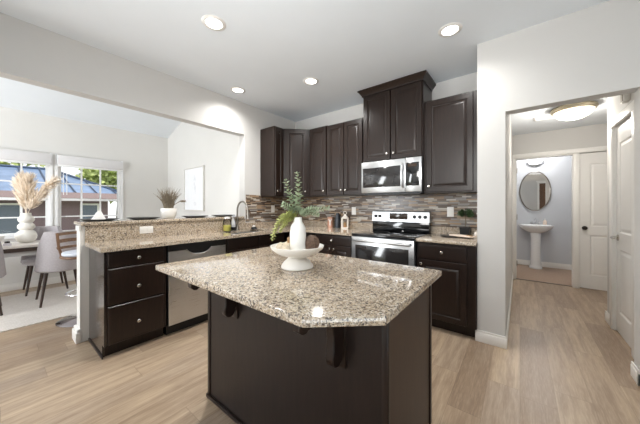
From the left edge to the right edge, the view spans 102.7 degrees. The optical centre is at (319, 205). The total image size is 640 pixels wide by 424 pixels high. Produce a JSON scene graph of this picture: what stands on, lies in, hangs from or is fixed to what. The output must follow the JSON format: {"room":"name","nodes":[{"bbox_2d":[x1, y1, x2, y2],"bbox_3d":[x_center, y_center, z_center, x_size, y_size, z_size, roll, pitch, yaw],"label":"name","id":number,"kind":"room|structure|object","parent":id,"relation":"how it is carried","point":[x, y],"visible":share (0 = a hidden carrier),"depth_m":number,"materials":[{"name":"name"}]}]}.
{"room":"kitchen","nodes":[
{"label":"kitchen","id":0,"kind":"room"},
{"bbox_2d":[0,106,167,284],"bbox_3d":[-5.290,-0.198,2.926,0.120,2.900,6.500,0,0,38],"label":"wall","id":1,"kind":"structure","parent":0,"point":[144,157],"depth_m":4.51,"materials":[{"name":"paint"}]},
{"bbox_2d":[0,148,51,165],"bbox_3d":[-4.533,-0.727,3.724,0.060,0.182,0.864,0,0,38],"label":"roller blind","id":2,"kind":"object","parent":1,"relation":"attached to","point":[6,155],"visible":1,"depth_m":3.83,"materials":[{"name":"fabric"}]},
{"bbox_2d":[0,153,52,238],"bbox_3d":[-4.585,-0.168,3.764,0.140,1.340,0.900,0,0,38],"label":"window","id":3,"kind":"structure","parent":1,"relation":"attached to","point":[48,216],"depth_m":4.08,"materials":[{"name":"white plastic"}]},
{"bbox_2d":[55,154,122,230],"bbox_3d":[-4.014,-0.168,4.495,0.140,1.340,0.895,0,0,38],"label":"window","id":4,"kind":"structure","parent":1,"relation":"attached to","point":[58,199],"depth_m":4.41,"materials":[{"name":"white plastic"}]},
{"bbox_2d":[57,155,122,194],"bbox_3d":[-3.962,-0.498,4.455,0.060,0.640,0.859,0,0,38],"label":"roller blind","id":5,"kind":"object","parent":1,"relation":"attached to","point":[63,161],"visible":1,"depth_m":4.37,"materials":[{"name":"fabric"}]},
{"bbox_2d":[0,77,180,137],"bbox_3d":[-4.173,-1.927,2.130,2.860,1.064,6.620,0,0,38],"label":"ceiling","id":6,"kind":"structure","parent":0,"point":[14,94],"depth_m":4.10,"materials":[{"name":"paint"}]},
{"bbox_2d":[0,12,294,341],"bbox_3d":[-2.814,-0.623,1.652,0.130,3.750,7.540,0,0,38],"label":"wall","id":7,"kind":"structure","parent":0,"point":[31,54],"depth_m":2.56,"materials":[{"name":"paint"}]},
{"bbox_2d":[0,274,74,292],"bbox_3d":[-4.214,1.200,2.086,2.610,0.105,6.500,0,0,38],"label":"baseboard","id":8,"kind":"structure","parent":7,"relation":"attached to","point":[33,283],"depth_m":3.93,"materials":[{"name":"white wood"}]},
{"bbox_2d":[72,225,81,343],"bbox_3d":[-2.262,0.719,2.378,0.177,1.066,0.041,0,0,38],"label":"trim","id":9,"kind":"structure","parent":7,"relation":"attached to","point":[76,336],"depth_m":2.35,"materials":[{"name":"white wood"}]},
{"bbox_2d":[74,216,243,225],"bbox_3d":[-1.759,0.168,3.105,0.345,0.032,1.740,0,0,38],"label":"breakfast bar","id":10,"kind":"object","parent":7,"relation":"on","point":[122,221],"visible":0.86,"depth_m":2.75,"materials":[{"name":"stone"}]},
{"bbox_2d":[77,218,118,220],"bbox_3d":[-2.210,0.141,2.564,0.320,0.021,0.320,0,0,38],"label":"dinner plate","id":11,"kind":"object","parent":10,"relation":"on","point":[89,219],"visible":0.88,"depth_m":2.50,"materials":[{"name":"black ceramic"}]},
{"bbox_2d":[91,210,105,219],"bbox_3d":[-2.223,0.091,2.566,0.154,0.107,0.106,0,0,38],"label":"folded napkin","id":12,"kind":"object","parent":11,"relation":"on","point":[98,215],"visible":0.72,"depth_m":2.54,"materials":[{"name":"white fabric"}]},
{"bbox_2d":[128,217,159,219],"bbox_3d":[-1.974,0.141,2.867,0.320,0.021,0.320,0,0,38],"label":"dinner plate","id":13,"kind":"object","parent":10,"relation":"on","point":[133,218],"visible":0.98,"depth_m":2.81,"materials":[{"name":"ceramic"}]},
{"bbox_2d":[154,188,185,217],"bbox_3d":[-1.833,-0.042,3.111,0.318,0.386,0.310,0,0,-5],"label":"potted plant","id":14,"kind":"object","parent":10,"relation":"on","point":[168,210],"visible":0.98,"depth_m":3.06,"materials":[{"name":"white ceramic"}]},
{"bbox_2d":[182,215,207,217],"bbox_3d":[-1.620,0.141,3.320,0.320,0.021,0.320,0,0,38],"label":"dinner plate","id":15,"kind":"object","parent":10,"relation":"on","point":[190,216],"visible":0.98,"depth_m":3.23,"materials":[{"name":"grey ceramic"}]},
{"bbox_2d":[212,215,231,216],"bbox_3d":[-1.373,0.141,3.635,0.320,0.021,0.320,0,0,38],"label":"dinner plate","id":16,"kind":"object","parent":10,"relation":"on","point":[212,215],"visible":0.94,"depth_m":3.52,"materials":[{"name":"grey ceramic"}]},
{"bbox_2d":[246,195,294,222],"bbox_3d":[-0.761,0.044,4.166,0.012,0.415,1.050,0,0,38],"label":"tiled wall","id":17,"kind":"structure","parent":7,"relation":"attached to","point":[259,207],"depth_m":4.01,"materials":[{"name":"tile"}]},
{"bbox_2d":[271,205,274,212],"bbox_3d":[-0.762,0.052,4.148,0.008,0.116,0.072,0,0,38],"label":"wall switch","id":18,"kind":"object","parent":17,"relation":"attached to","point":[272,206],"visible":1,"depth_m":4.14,"materials":[{"name":"white plastic"}]},
{"bbox_2d":[260,126,282,196],"bbox_3d":[-0.724,-0.660,3.918,0.369,1.035,0.175,0,0,38],"label":"upper cabinet","id":19,"kind":"object","parent":7,"relation":"attached to","point":[271,138],"visible":1,"depth_m":3.85,"materials":[{"name":"brown wood"}]},
{"bbox_2d":[168,122,238,217],"bbox_3d":[-2.224,-0.623,4.731,2.730,3.750,0.120,0,0,38],"label":"wall","id":20,"kind":"structure","parent":0,"point":[189,145],"depth_m":4.42,"materials":[{"name":"paint"}]},
{"bbox_2d":[183,165,204,210],"bbox_3d":[-2.327,-0.308,4.714,0.750,0.810,0.032,0,0,38],"label":"framed art","id":21,"kind":"object","parent":20,"relation":"attached to","point":[193,177],"visible":1,"depth_m":4.70,"materials":[{"name":"white paper"}]},
{"bbox_2d":[0,0,609,121],"bbox_3d":[0.178,-1.548,-0.609,7.370,0.100,7.660,0,0,38],"label":"ceiling","id":22,"kind":"structure","parent":0,"point":[267,49],"depth_m":2.27,"materials":[{"name":"paint"}]},
{"bbox_2d":[201,14,225,30],"bbox_3d":[-0.869,-1.494,2.097,0.188,0.008,0.188,0,0,38],"label":"recessed light","id":23,"kind":"object","parent":22,"relation":"in","point":[213,22],"visible":1,"depth_m":2.09,"materials":[{"name":"white plastic"}]},
{"bbox_2d":[230,87,244,92],"bbox_3d":[-1.061,-1.494,3.312,0.188,0.008,0.188,0,0,38],"label":"recessed light","id":24,"kind":"object","parent":22,"relation":"in","point":[234,89],"visible":1,"depth_m":3.29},
{"bbox_2d":[303,77,318,84],"bbox_3d":[-0.108,-1.494,3.072,0.188,0.008,0.188,0,0,38],"label":"recessed light","id":25,"kind":"object","parent":22,"relation":"in","point":[309,80],"visible":1,"depth_m":3.06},
{"bbox_2d":[438,22,462,36],"bbox_3d":[1.108,-1.494,2.181,0.188,0.008,0.188,0,0,38],"label":"recessed light","id":26,"kind":"object","parent":22,"relation":"in","point":[450,29],"visible":1,"depth_m":2.17,"materials":[{"name":"white plastic"}]},
{"bbox_2d":[0,264,639,423],"bbox_3d":[0.104,1.292,1.758,10.400,0.081,11.300,0,0,38],"label":"floor","id":27,"kind":"structure","parent":0,"point":[562,362],"depth_m":1.91,"materials":[{"name":"brown wood"}]},
{"bbox_2d":[0,284,76,332],"bbox_3d":[-3.906,1.246,2.797,1.530,0.010,2.800,0,0,38],"label":"area rug","id":28,"kind":"object","parent":27,"relation":"on","point":[19,310],"visible":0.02,"depth_m":3.12,"materials":[{"name":"white fabric"}]},
{"bbox_2d":[0,242,5,315],"bbox_3d":[-3.868,0.783,2.843,0.582,0.922,0.488,0,0,38],"label":"dining chair","id":29,"kind":"object","parent":28,"relation":"on","point":[2,261],"visible":1,"depth_m":2.94,"materials":[{"name":"grey fabric"}]},
{"bbox_2d":[1,240,39,257],"bbox_3d":[-4.339,0.871,2.957,0.540,0.742,1.900,0,0,38],"label":"dining table","id":30,"kind":"object","parent":28,"relation":"on","point":[17,249],"visible":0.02,"depth_m":3.26,"materials":[{"name":"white wood"}]},
{"bbox_2d":[0,235,4,241],"bbox_3d":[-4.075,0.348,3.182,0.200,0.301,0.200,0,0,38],"label":"bowl","id":31,"kind":"object","parent":30,"relation":"on","point":[2,237],"visible":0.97,"depth_m":3.21,"materials":[{"name":"white ceramic"}]},
{"bbox_2d":[3,241,11,245],"bbox_3d":[-3.931,0.473,3.216,0.145,0.050,0.070,0,0,38],"label":"napkin ring","id":32,"kind":"object","parent":30,"relation":"on","point":[6,243],"visible":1,"depth_m":3.19,"materials":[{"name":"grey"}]},
{"bbox_2d":[14,213,37,242],"bbox_3d":[-4.002,0.298,3.487,0.208,0.400,0.208,0,0,38],"label":"vase","id":33,"kind":"object","parent":30,"relation":"on","point":[26,234],"visible":1,"depth_m":3.44,"materials":[{"name":"ceramic"}]},
{"bbox_2d":[10,177,26,212],"bbox_3d":[-4.125,-0.071,3.519,0.339,0.698,0.200,0,0,17],"label":"stem","id":34,"kind":"object","parent":33,"relation":"in","point":[12,184],"visible":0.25,"depth_m":3.46,"materials":[{"name":"beige plant"}]},
{"bbox_2d":[12,170,30,208],"bbox_3d":[-4.038,-0.115,3.485,0.226,0.786,0.220,0,0,38],"label":"stem","id":35,"kind":"object","parent":33,"relation":"in","point":[17,185],"visible":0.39,"depth_m":3.44,"materials":[{"name":"beige plant"}]},
{"bbox_2d":[18,171,38,212],"bbox_3d":[-3.946,-0.101,3.471,0.247,0.759,0.212,0,0,38],"label":"stem","id":36,"kind":"object","parent":33,"relation":"in","point":[26,179],"visible":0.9,"depth_m":3.45,"materials":[{"name":"beige plant"}]},
{"bbox_2d":[26,174,61,212],"bbox_3d":[-3.750,-0.079,3.477,0.509,0.714,0.167,0,0,1],"label":"stem","id":37,"kind":"object","parent":33,"relation":"in","point":[45,188],"visible":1,"depth_m":3.47,"materials":[{"name":"beige plant"}]},
{"bbox_2d":[20,226,68,295],"bbox_3d":[-4.113,0.783,3.834,0.582,0.922,0.488,0,0,38],"label":"dining chair","id":38,"kind":"object","parent":28,"relation":"on","point":[29,260],"visible":0.34,"depth_m":3.79,"materials":[{"name":"grey fabric"}]},
{"bbox_2d":[34,230,76,307],"bbox_3d":[-3.419,0.783,3.387,0.582,0.922,0.488,0,0,38],"label":"dining chair","id":39,"kind":"object","parent":28,"relation":"on","point":[47,261],"visible":0.64,"depth_m":3.17,"materials":[{"name":"grey fabric"}]},
{"bbox_2d":[55,231,76,327],"bbox_3d":[-2.638,0.774,2.865,0.505,0.956,0.460,0,0,38],"label":"bar stool","id":40,"kind":"object","parent":27,"relation":"on","point":[69,321],"visible":0.35,"depth_m":2.76,"materials":[{"name":"brown wood"}]},
{"bbox_2d":[88,246,165,358],"bbox_3d":[-1.789,0.812,2.388,0.565,0.880,0.468,0,0,38],"label":"base cabinet","id":41,"kind":"object","parent":27,"relation":"on","point":[127,293],"visible":0.99,"depth_m":2.21,"materials":[{"name":"brown wood"}]},
{"bbox_2d":[85,218,372,252],"bbox_3d":[-0.699,0.278,2.990,1.555,0.184,2.803,0,0,38],"label":"countertop","id":42,"kind":"structure","parent":41,"relation":"on","point":[117,237],"depth_m":2.84,"materials":[{"name":"beige stone"}]},
{"bbox_2d":[140,226,152,233],"bbox_3d":[-1.854,0.257,2.736,0.008,0.075,0.125,0,0,38],"label":"wall outlet","id":43,"kind":"object","parent":42,"relation":"attached to","point":[144,229],"visible":1,"depth_m":2.73,"materials":[{"name":"white plastic"}]},
{"bbox_2d":[223,217,230,230],"bbox_3d":[-1.240,0.242,3.417,0.107,0.192,0.107,0,0,38],"label":"jar","id":44,"kind":"object","parent":42,"relation":"on","point":[225,227],"visible":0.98,"depth_m":3.38,"materials":[{"name":"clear glass"}]},
{"bbox_2d":[231,215,235,230],"bbox_3d":[-1.185,0.235,3.501,0.070,0.206,0.067,0,0,38],"label":"spray bottle","id":45,"kind":"object","parent":42,"relation":"on","point":[233,223],"visible":0.97,"depth_m":3.48,"materials":[{"name":"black plastic"}]},
{"bbox_2d":[236,201,249,229],"bbox_3d":[-1.073,0.134,3.471,0.296,0.408,0.110,0,0,38],"label":"kitchen faucet","id":46,"kind":"object","parent":42,"relation":"on","point":[244,202],"visible":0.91,"depth_m":3.54,"materials":[{"name":"grey metal"}]},
{"bbox_2d":[327,217,333,227],"bbox_3d":[0.164,0.257,3.993,0.104,0.162,0.109,0,0,9],"label":"canister","id":47,"kind":"object","parent":42,"relation":"on","point":[330,220],"visible":0.99,"depth_m":3.96,"materials":[{"name":"orange metal"}]},
{"bbox_2d":[335,213,339,227],"bbox_3d":[0.270,0.226,3.945,0.080,0.225,0.080,0,0,38],"label":"bottle","id":48,"kind":"object","parent":42,"relation":"on","point":[337,218],"visible":1,"depth_m":3.92,"materials":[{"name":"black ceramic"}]},
{"bbox_2d":[341,211,348,228],"bbox_3d":[0.372,0.208,3.814,0.100,0.260,0.100,0,0,12],"label":"lantern","id":49,"kind":"object","parent":42,"relation":"on","point":[343,225],"visible":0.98,"depth_m":3.79,"materials":[{"name":"beige paint"}]},
{"bbox_2d":[163,239,225,334],"bbox_3d":[-1.458,0.815,2.826,0.537,0.875,0.606,0,0,38],"label":"dishwasher","id":50,"kind":"object","parent":27,"relation":"on","point":[186,307],"visible":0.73,"depth_m":2.56,"materials":[{"name":"silver metal"}]},
{"bbox_2d":[225,232,284,253],"bbox_3d":[-0.975,0.812,3.430,0.565,0.880,0.930,0,0,38],"label":"base cabinet","id":51,"kind":"object","parent":27,"relation":"on","point":[258,241],"visible":0.12,"depth_m":3.19,"materials":[{"name":"brown wood"}]},
{"bbox_2d":[285,232,314,241],"bbox_3d":[-0.263,0.812,4.046,0.905,0.880,0.595,0,0,38],"label":"base cabinet","id":52,"kind":"object","parent":27,"relation":"on","point":[287,234],"visible":0.06,"depth_m":3.85,"materials":[{"name":"brown wood"}]},
{"bbox_2d":[188,283,431,423],"bbox_3d":[-0.151,0.812,1.424,1.256,0.880,0.843,0,0,38],"label":"base cabinet","id":53,"kind":"object","parent":27,"relation":"on","point":[263,368],"visible":0.58,"depth_m":1.19,"materials":[{"name":"brown wood"}]},
{"bbox_2d":[156,247,441,327],"bbox_3d":[-0.151,0.354,1.404,1.318,0.032,0.878,0,0,38],"label":"countertop","id":54,"kind":"structure","parent":53,"relation":"on","point":[338,291],"depth_m":1.11,"materials":[{"name":"stone"}]},
{"bbox_2d":[270,242,323,270],"bbox_3d":[-0.124,0.278,1.405,0.294,0.121,0.294,0,0,38],"label":"dish","id":55,"kind":"object","parent":54,"relation":"on","point":[297,260],"visible":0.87,"depth_m":1.33,"materials":[{"name":"white ceramic"}]},
{"bbox_2d":[276,242,283,248],"bbox_3d":[-0.214,0.226,1.400,0.047,0.052,0.053,0,0,38],"label":"ornament","id":56,"kind":"object","parent":55,"relation":"in","point":[278,246],"visible":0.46,"depth_m":1.38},
{"bbox_2d":[280,244,289,249],"bbox_3d":[-0.184,0.228,1.357,0.051,0.049,0.046,0,0,38],"label":"ornament","id":57,"kind":"object","parent":55,"relation":"in","point":[284,246],"visible":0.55,"depth_m":1.34,"materials":[{"name":"beige"}]},
{"bbox_2d":[270,242,323,257],"bbox_3d":[-0.124,0.247,1.405,0.294,0.059,0.294,0,0,38],"label":"bowl","id":58,"kind":"object","parent":55,"relation":"on","point":[304,253],"depth_m":1.30,"materials":[{"name":"white ceramic"}]},
{"bbox_2d":[290,217,305,249],"bbox_3d":[-0.121,0.163,1.403,0.088,0.202,0.088,0,0,38],"label":"bottle vase","id":59,"kind":"object","parent":55,"relation":"in","point":[297,229],"visible":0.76,"depth_m":1.37,"materials":[{"name":"white ceramic"}]},
{"bbox_2d":[270,210,296,240],"bbox_3d":[-0.194,0.104,1.387,0.152,0.173,0.053,0,0,-11],"label":"leafy sprig","id":60,"kind":"object","parent":59,"relation":"in","point":[289,213],"visible":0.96,"depth_m":1.38,"materials":[{"name":"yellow plant"}]},
{"bbox_2d":[280,212,297,230],"bbox_3d":[-0.166,0.097,1.383,0.101,0.124,0.052,0,0,-29],"label":"leafy sprig","id":61,"kind":"object","parent":59,"relation":"in","point":[289,219],"visible":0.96,"depth_m":1.38,"materials":[{"name":"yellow plant"}]},
{"bbox_2d":[281,201,299,213],"bbox_3d":[-0.165,0.066,1.387,0.099,0.187,0.059,0,0,-30],"label":"stem","id":62,"kind":"object","parent":59,"relation":"in","point":[283,203],"visible":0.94,"depth_m":1.39,"materials":[{"name":"green plant"}]},
{"bbox_2d":[282,179,301,211],"bbox_3d":[-0.152,0.005,1.405,0.086,0.308,0.082,0,0,38],"label":"stem","id":63,"kind":"object","parent":59,"relation":"in","point":[286,184],"visible":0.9,"depth_m":1.40,"materials":[{"name":"green plant"}]},
{"bbox_2d":[292,172,303,216],"bbox_3d":[-0.120,-0.016,1.407,0.056,0.350,0.065,0,0,38],"label":"stem","id":64,"kind":"object","parent":59,"relation":"in","point":[297,175],"visible":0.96,"depth_m":1.40,"materials":[{"name":"green plant"}]},
{"bbox_2d":[298,209,319,216],"bbox_3d":[-0.064,0.086,1.399,0.127,0.147,0.060,0,0,14],"label":"leafy sprig","id":65,"kind":"object","parent":59,"relation":"in","point":[309,211],"visible":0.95,"depth_m":1.40,"materials":[{"name":"green plant"}]},
{"bbox_2d":[299,205,329,216],"bbox_3d":[-0.033,0.078,1.413,0.181,0.163,0.072,0,0,-1],"label":"leafy sprig","id":66,"kind":"object","parent":59,"relation":"in","point":[311,207],"visible":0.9,"depth_m":1.42,"materials":[{"name":"green plant"}]},
{"bbox_2d":[305,235,319,248],"bbox_3d":[-0.046,0.206,1.415,0.088,0.088,0.088,0,0,38],"label":"ball","id":67,"kind":"object","parent":55,"relation":"in","point":[311,242],"visible":0.8,"depth_m":1.38,"materials":[{"name":"brown wicker"}]},
{"bbox_2d":[315,233,351,256],"bbox_3d":[0.337,0.812,3.559,0.620,0.880,0.625,0,0,38],"label":"base cabinet","id":68,"kind":"object","parent":27,"relation":"on","point":[340,245],"visible":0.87,"depth_m":3.31,"materials":[{"name":"brown wood"}]},
{"bbox_2d":[352,211,430,266],"bbox_3d":[0.856,0.661,3.102,0.756,1.182,0.711,0,0,38],"label":"range","id":69,"kind":"object","parent":27,"relation":"on","point":[392,239],"visible":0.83,"depth_m":3.01,"materials":[{"name":"silver metal"}]},
{"bbox_2d":[352,230,430,239],"bbox_3d":[0.870,0.344,3.119,0.756,0.022,0.622,0,0,38],"label":"cooktop","id":70,"kind":"object","parent":69,"relation":"in","point":[371,234],"depth_m":3.00,"materials":[{"name":"black glass"}]},
{"bbox_2d":[417,241,476,337],"bbox_3d":[1.394,0.812,2.734,0.536,0.880,0.625,0,0,38],"label":"base cabinet","id":71,"kind":"object","parent":27,"relation":"on","point":[454,293],"visible":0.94,"depth_m":2.47,"materials":[{"name":"brown wood"}]},
{"bbox_2d":[416,226,476,245],"bbox_3d":[1.396,0.311,2.736,0.540,0.118,0.622,0,0,38],"label":"countertop","id":72,"kind":"structure","parent":71,"relation":"on","point":[434,237],"depth_m":2.64,"materials":[{"name":"beige stone"}]},
{"bbox_2d":[440,234,457,236],"bbox_3d":[1.423,0.331,2.797,0.210,0.014,0.210,0,0,38],"label":"plate","id":73,"kind":"object","parent":72,"relation":"on","point":[443,235],"visible":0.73,"depth_m":2.80,"materials":[{"name":"grey ceramic"}]},
{"bbox_2d":[449,234,475,237],"bbox_3d":[1.498,0.310,2.687,0.110,0.022,0.230,0,0,-32],"label":"serving board","id":74,"kind":"object","parent":73,"relation":"on","point":[458,235],"visible":1,"depth_m":2.65,"materials":[{"name":"beige wood"}]},
{"bbox_2d":[457,209,473,234],"bbox_3d":[1.616,0.186,2.845,0.176,0.304,0.162,0,0,38],"label":"potted plant","id":75,"kind":"object","parent":72,"relation":"on","point":[465,230],"visible":1,"depth_m":2.81,"materials":[{"name":"green plant"}]},
{"bbox_2d":[519,218,553,268],"bbox_3d":[4.335,0.753,5.144,0.550,0.995,0.445,0,0,38],"label":"pedestal sink","id":76,"kind":"object","parent":27,"relation":"on","point":[535,230],"visible":1,"depth_m":5.08,"materials":[{"name":"ceramic"}]},
{"bbox_2d":[519,218,553,232],"bbox_3d":[4.335,0.404,5.144,0.550,0.295,0.445,0,0,38],"label":"basin","id":77,"kind":"object","parent":76,"relation":"in","point":[531,228],"depth_m":5.05,"materials":[{"name":"white ceramic"}]},
{"bbox_2d":[295,72,476,129],"bbox_3d":[0.669,-0.123,3.791,2.988,2.750,0.120,0,0,38],"label":"wall","id":78,"kind":"structure","parent":0,"point":[466,83],"depth_m":3.77,"materials":[{"name":"paint"}]},
{"bbox_2d":[279,129,309,197],"bbox_3d":[-0.389,-0.660,4.157,0.608,1.035,0.605,0,0,38],"label":"upper cabinet","id":79,"kind":"object","parent":78,"relation":"attached to","point":[296,142],"visible":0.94,"depth_m":3.91,"materials":[{"name":"brown wood"}]},
{"bbox_2d":[310,125,336,196],"bbox_3d":[0.056,-0.660,3.957,0.333,1.035,0.370,0,0,38],"label":"upper cabinet","id":80,"kind":"object","parent":78,"relation":"attached to","point":[318,136],"visible":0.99,"depth_m":3.82,"materials":[{"name":"brown wood"}]},
{"bbox_2d":[327,118,368,196],"bbox_3d":[0.423,-0.655,3.670,0.598,1.025,0.370,0,0,38],"label":"upper cabinet","id":81,"kind":"object","parent":78,"relation":"attached to","point":[344,139],"visible":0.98,"depth_m":3.54,"materials":[{"name":"brown wood"}]},
{"bbox_2d":[295,193,476,227],"bbox_3d":[0.684,0.087,3.696,2.845,0.501,0.012,0,0,38],"label":"tiled wall","id":82,"kind":"structure","parent":78,"relation":"attached to","point":[437,204],"depth_m":3.41,"materials":[{"name":"tile"}]},
{"bbox_2d":[352,207,355,214],"bbox_3d":[0.505,0.077,3.823,0.072,0.116,0.008,0,0,38],"label":"wall outlet","id":83,"kind":"object","parent":82,"relation":"attached to","point":[353,208],"visible":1,"depth_m":3.82,"materials":[{"name":"white plastic"}]},
{"bbox_2d":[447,207,453,216],"bbox_3d":[1.537,0.072,3.016,0.072,0.116,0.008,0,0,38],"label":"wall outlet","id":84,"kind":"object","parent":82,"relation":"attached to","point":[450,210],"visible":1,"depth_m":3.01,"materials":[{"name":"white plastic"}]},
{"bbox_2d":[357,70,435,162],"bbox_3d":[0.953,-1.020,3.225,0.856,0.932,0.422,0,0,38],"label":"upper cabinet","id":85,"kind":"object","parent":78,"relation":"attached to","point":[393,111],"visible":0.98,"depth_m":3.06,"materials":[{"name":"brown wood"}]},
{"bbox_2d":[361,156,427,195],"bbox_3d":[0.936,-0.344,3.204,0.754,0.416,0.446,0,0,38],"label":"microwave","id":86,"kind":"object","parent":85,"relation":"attached to","point":[404,176],"visible":0.99,"depth_m":3.04,"materials":[{"name":"silver metal"}]},
{"bbox_2d":[424,90,476,193],"bbox_3d":[1.476,-0.658,2.848,0.545,1.030,0.370,0,0,38],"label":"upper cabinet","id":87,"kind":"object","parent":78,"relation":"attached to","point":[450,123],"visible":0.97,"depth_m":2.72,"materials":[{"name":"brown wood"}]},
{"bbox_2d":[477,35,511,336],"bbox_3d":[2.377,-0.123,3.379,0.212,2.750,2.707,0,0,38],"label":"wall","id":88,"kind":"structure","parent":0,"point":[494,129],"depth_m":2.32,"materials":[{"name":"paint"}]},
{"bbox_2d":[475,274,512,348],"bbox_3d":[2.369,1.200,3.370,0.239,0.105,2.712,0,0,38],"label":"baseboard","id":89,"kind":"structure","parent":88,"relation":"attached to","point":[489,338],"depth_m":2.32,"materials":[{"name":"white wood"}]},
{"bbox_2d":[517,156,571,264],"bbox_3d":[4.472,0.027,5.402,2.800,2.450,0.120,0,0,38],"label":"wall","id":90,"kind":"structure","parent":0,"point":[556,243],"depth_m":5.15,"materials":[{"name":"paint"}]},
{"bbox_2d":[526,160,543,165],"bbox_3d":[4.446,-0.884,5.294,0.290,0.104,0.080,0,0,38],"label":"vanity light","id":91,"kind":"object","parent":90,"relation":"attached to","point":[535,162],"visible":1,"depth_m":5.27,"materials":[{"name":"white glass"}]},
{"bbox_2d":[519,171,551,210],"bbox_3d":[4.462,-0.304,5.314,0.514,0.826,0.022,0,0,38],"label":"oval mirror","id":92,"kind":"object","parent":90,"relation":"attached to","point":[535,190],"visible":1,"depth_m":5.30,"materials":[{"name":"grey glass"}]},
{"bbox_2d":[517,259,571,269],"bbox_3d":[4.352,1.200,5.410,2.200,0.105,0.015,0,0,38],"label":"baseboard","id":93,"kind":"structure","parent":90,"relation":"attached to","point":[519,261],"depth_m":5.17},
{"bbox_2d":[510,98,606,135],"bbox_3d":[4.258,-1.248,3.015,5.400,0.100,4.207,0,0,38],"label":"ceiling","id":94,"kind":"structure","parent":0,"point":[521,123],"depth_m":3.64,"materials":[{"name":"paint"}]},
{"bbox_2d":[533,115,553,120],"bbox_3d":[3.088,-1.192,3.450,0.320,0.012,0.170,0,0,38],"label":"ceiling vent","id":95,"kind":"object","parent":94,"relation":"in","point":[548,116],"visible":0.57,"depth_m":3.48,"materials":[{"name":"white metal"}]},
{"bbox_2d":[550,101,598,120],"bbox_3d":[3.067,-1.124,3.099,0.420,0.148,0.420,0,0,38],"label":"flush ceiling light","id":96,"kind":"object","parent":94,"relation":"attached to","point":[574,111],"visible":0.96,"depth_m":3.00,"materials":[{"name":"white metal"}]},
{"bbox_2d":[512,123,606,158],"bbox_3d":[4.572,0.027,3.458,3.450,2.450,0.120,0,0,38],"label":"wall","id":97,"kind":"structure","parent":0,"point":[591,135],"depth_m":4.00,"materials":[{"name":"paint"}]},
{"bbox_2d":[516,160,516,276],"bbox_3d":[3.593,0.225,4.715,0.047,2.030,0.664,0,0,36],"label":"door","id":98,"kind":"structure","parent":97,"relation":"in","point":[516,160],"depth_m":4.44,"materials":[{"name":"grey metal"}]},
{"bbox_2d":[516,278,571,286],"bbox_3d":[3.636,1.248,4.177,0.710,0.008,0.030,0,0,38],"label":"trim","id":99,"kind":"structure","parent":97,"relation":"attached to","point":[516,278],"depth_m":4.15,"materials":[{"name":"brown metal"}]},
{"bbox_2d":[512,146,606,287],"bbox_3d":[3.959,0.192,3.925,1.670,2.120,0.140,0,0,38],"label":"trim","id":100,"kind":"structure","parent":97,"relation":"attached to","point":[576,156],"depth_m":3.92,"materials":[{"name":"white wood"}]},
{"bbox_2d":[580,151,606,290],"bbox_3d":[4.235,0.225,3.652,0.750,2.030,0.101,0,0,38],"label":"door","id":101,"kind":"structure","parent":97,"relation":"in","point":[593,166],"depth_m":3.81,"materials":[{"name":"white wood"}]},
{"bbox_2d":[505,0,639,369],"bbox_3d":[3.359,-0.123,0.971,4.300,2.750,0.120,0,0,38],"label":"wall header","id":102,"kind":"structure","parent":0,"point":[591,53],"depth_m":1.95,"materials":[{"name":"paint"}]},
{"bbox_2d":[605,310,639,385],"bbox_3d":[3.991,1.200,1.256,3.455,0.105,1.377,0,0,38],"label":"baseboard","id":103,"kind":"structure","parent":102,"relation":"attached to","point":[634,371],"depth_m":1.84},
{"bbox_2d":[607,93,633,312],"bbox_3d":[3.084,0.027,2.041,0.850,2.450,1.227,0,0,38],"label":"wall","id":104,"kind":"structure","parent":0,"point":[614,107],"depth_m":2.75,"materials":[{"name":"paint"}]},
{"bbox_2d":[610,117,630,347],"bbox_3d":[2.795,0.232,2.357,0.097,2.025,0.565,0,0,38],"label":"door","id":105,"kind":"structure","parent":104,"relation":"in","point":[623,132],"depth_m":2.40,"materials":[{"name":"white wood"}]},
{"bbox_2d":[609,100,633,358],"bbox_3d":[2.831,0.195,2.325,0.140,2.115,0.740,0,0,38],"label":"trim","id":106,"kind":"structure","parent":104,"relation":"attached to","point":[629,109],"depth_m":2.58,"materials":[{"name":"white wood"}]},
{"bbox_2d":[620,94,629,103],"bbox_3d":[2.679,-0.968,2.247,0.043,0.120,0.090,0,0,38],"label":"door chime","id":107,"kind":"object","parent":104,"relation":"attached to","point":[625,98],"visible":0.53,"depth_m":2.23,"materials":[{"name":"white plastic"}]},
{"label":"outside","id":108,"kind":"structure","parent":0,"visible":0},
{"bbox_3d":[-16.632,2.117,16.160,33.890,0.170,55.000,0,0,38],"label":"lawn","id":109,"kind":"structure","parent":108,"visible":0},
{"bbox_2d":[0,161,44,167],"bbox_3d":[-19.268,-1.304,15.359,4.035,6.691,4.692,0,0,38],"label":"leafy tree","id":110,"kind":"object","parent":109,"relation":"on","point":[5,163],"visible":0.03,"depth_m":15.80,"materials":[{"name":"green plant"}]},
{"bbox_2d":[0,164,116,233],"bbox_3d":[-14.859,0.182,7.700,8.100,3.700,12.846,0,0,38],"label":"house","id":111,"kind":"structure","parent":109,"relation":"on","point":[8,208],"depth_m":9.37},
{"bbox_2d":[75,168,116,219],"bbox_3d":[-15.529,-1.133,19.439,4.379,6.348,4.618,0,0,38],"label":"leafy tree","id":112,"kind":"object","parent":109,"relation":"on","point":[107,177],"visible":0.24,"depth_m":18.23,"materials":[{"name":"green plant"}]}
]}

